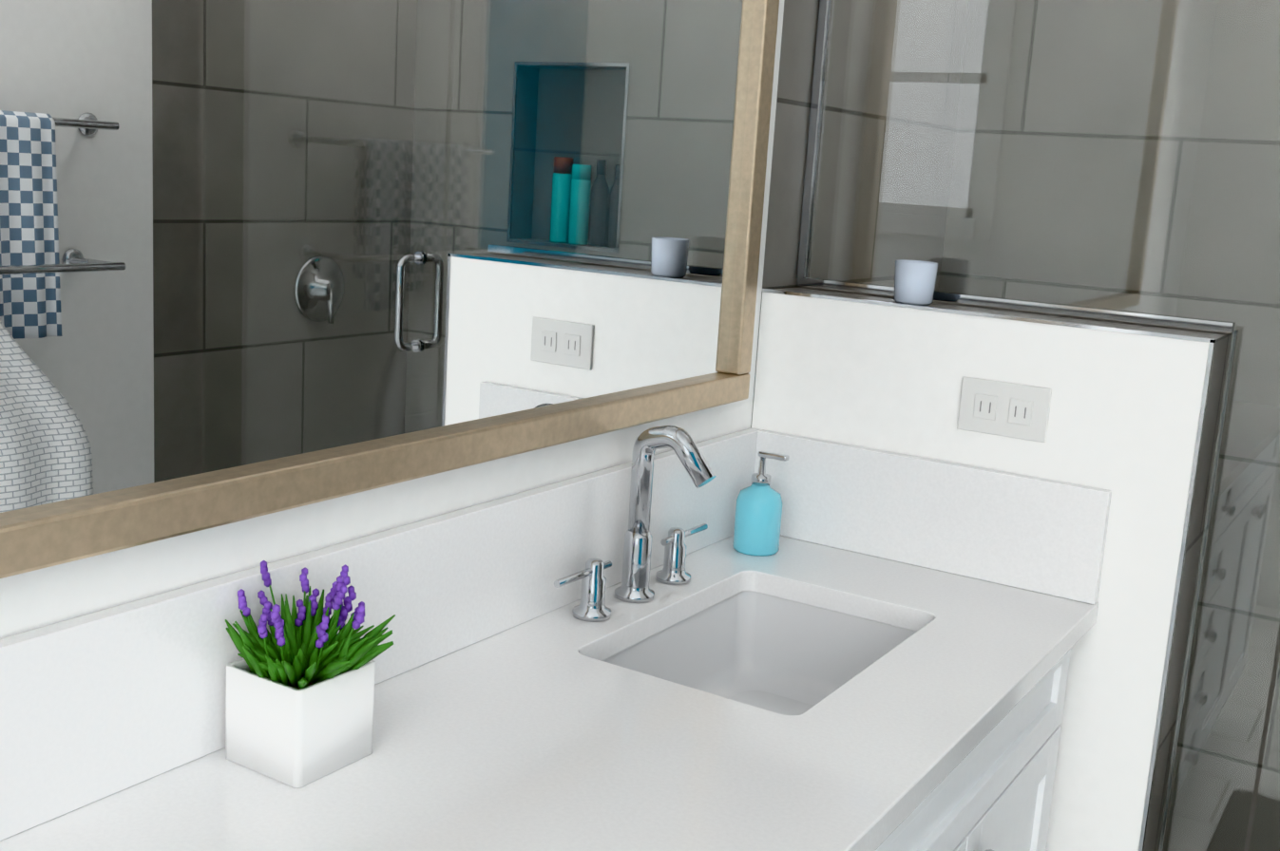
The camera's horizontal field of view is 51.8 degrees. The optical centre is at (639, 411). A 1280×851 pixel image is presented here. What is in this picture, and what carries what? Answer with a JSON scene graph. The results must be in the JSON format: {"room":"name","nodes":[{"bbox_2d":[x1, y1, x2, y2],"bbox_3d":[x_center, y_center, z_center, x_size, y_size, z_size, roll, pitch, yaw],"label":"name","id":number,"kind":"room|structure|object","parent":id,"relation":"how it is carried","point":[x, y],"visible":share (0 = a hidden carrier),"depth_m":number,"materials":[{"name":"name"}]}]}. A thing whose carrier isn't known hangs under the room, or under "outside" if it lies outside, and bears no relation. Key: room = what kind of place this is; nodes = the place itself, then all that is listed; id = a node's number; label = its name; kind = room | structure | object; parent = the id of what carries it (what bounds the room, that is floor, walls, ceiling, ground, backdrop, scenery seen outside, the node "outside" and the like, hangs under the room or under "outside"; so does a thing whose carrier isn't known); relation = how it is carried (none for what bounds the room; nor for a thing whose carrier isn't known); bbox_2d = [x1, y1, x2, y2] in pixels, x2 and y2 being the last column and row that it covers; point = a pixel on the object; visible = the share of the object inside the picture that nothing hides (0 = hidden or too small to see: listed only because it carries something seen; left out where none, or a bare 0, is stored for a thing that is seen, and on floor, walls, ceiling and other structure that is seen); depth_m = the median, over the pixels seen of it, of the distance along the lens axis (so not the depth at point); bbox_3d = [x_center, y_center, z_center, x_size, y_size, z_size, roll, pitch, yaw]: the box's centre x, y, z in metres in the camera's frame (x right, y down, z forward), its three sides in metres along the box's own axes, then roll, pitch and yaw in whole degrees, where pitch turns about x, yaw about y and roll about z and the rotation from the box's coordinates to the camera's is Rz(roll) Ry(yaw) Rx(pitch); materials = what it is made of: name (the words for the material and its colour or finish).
{"room":"bathroom","nodes":[
{"label":"bathroom","id":0,"kind":"room"},
{"bbox_2d":[0,427,759,840],"bbox_3d":[-0.366,0.232,1.309,0.020,0.165,2.062,10,12,31],"label":"backsplash","id":1,"kind":"structure","parent":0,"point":[93,706],"depth_m":1.24,"materials":[{"name":"white stone"}]},
{"bbox_2d":[0,0,784,639],"bbox_3d":[-0.670,-0.063,0.724,0.034,2.810,3.300,10,12,31],"label":"wall","id":2,"kind":"structure","parent":0,"point":[262,257],"depth_m":1.32,"materials":[{"name":"white paint"}]},
{"bbox_2d":[751,286,1238,850],"bbox_3d":[0.497,0.497,2.150,0.682,1.338,0.204,10,12,31],"label":"wall","id":3,"kind":"structure","parent":0,"point":[1136,415],"depth_m":1.91,"materials":[{"name":"white paint"}]},
{"bbox_2d":[893,259,938,305],"bbox_3d":[0.426,-0.200,2.041,0.066,0.065,0.066,10,12,31],"label":"glass","id":4,"kind":"object","parent":3,"relation":"on","point":[914,282],"visible":1,"depth_m":2.02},
{"bbox_2d":[752,429,1111,604],"bbox_3d":[0.423,0.152,2.012,0.555,0.165,0.020,10,12,31],"label":"backsplash","id":5,"kind":"structure","parent":3,"relation":"attached to","point":[1027,532],"depth_m":1.98,"materials":[{"name":"white stone"}]},
{"bbox_2d":[956,376,1051,442],"bbox_3d":[0.532,-0.003,1.930,0.132,0.080,0.008,10,12,31],"label":"electrical outlet plate","id":6,"kind":"object","parent":3,"relation":"attached to","point":[1005,410],"visible":1,"depth_m":1.93,"materials":[{"name":"white plastic"}]},
{"bbox_2d":[750,0,1279,850],"bbox_3d":[1.095,-0.206,2.099,1.535,2.810,0.925,10,12,31],"label":"tiled wall","id":7,"kind":"structure","parent":0,"point":[794,85],"depth_m":2.57,"materials":[{"name":"tile"}]},
{"label":"floor","id":8,"kind":"structure","parent":0,"visible":0},
{"bbox_2d":[866,615,1097,850],"bbox_3d":[-0.164,0.834,1.268,0.582,0.913,2.058,10,12,31],"label":"bathroom vanity","id":9,"kind":"object","parent":8,"relation":"on","point":[997,795],"depth_m":1.67,"materials":[{"name":"white wood"}]},
{"bbox_2d":[0,535,1098,850],"bbox_3d":[-0.138,0.371,1.182,0.577,0.032,2.062,10,12,31],"label":"countertop","id":10,"kind":"structure","parent":9,"relation":"on","point":[520,738],"depth_m":1.32,"materials":[{"name":"white stone"}]},
{"bbox_2d":[225,560,395,788],"bbox_3d":[-0.305,0.240,1.236,0.143,0.183,0.143,10,12,31],"label":"plant","id":11,"kind":"object","parent":10,"relation":"on","point":[299,698],"visible":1,"depth_m":1.22,"materials":[{"name":"green plant"}]},
{"bbox_2d":[551,425,725,623],"bbox_3d":[0.034,0.138,1.743,0.136,0.243,0.368,10,12,31],"label":"faucet","id":12,"kind":"object","parent":10,"relation":"on","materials":[{"name":"silver metal"}]},
{"bbox_2d":[592,577,927,714],"bbox_3d":[0.157,0.371,1.697,0.355,0.143,0.506,10,12,31],"label":"sink","id":13,"kind":"object","parent":10,"relation":"in","point":[775,647],"depth_m":1.89,"materials":[{"name":"white ceramic"}]},
{"bbox_2d":[732,450,789,556],"bbox_3d":[0.187,0.138,2.028,0.078,0.157,0.072,10,12,31],"label":"soap dispenser","id":14,"kind":"object","parent":10,"relation":"on","point":[758,516],"visible":1,"depth_m":2.01,"materials":[{"name":"teal plastic"}]},
{"bbox_3d":[1.106,1.179,1.858,0.855,0.180,0.200,10,12,31],"label":"curb","id":15,"kind":"object","parent":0,"visible":0},
{"bbox_2d":[796,0,1279,850],"bbox_3d":[0.906,0.003,1.852,1.530,2.104,0.135,10,12,31],"label":"glass shower enclosure","id":16,"kind":"object","parent":15,"relation":"on","point":[815,141],"visible":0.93,"depth_m":1.97,"materials":[{"name":"clear glass"}]}
]}

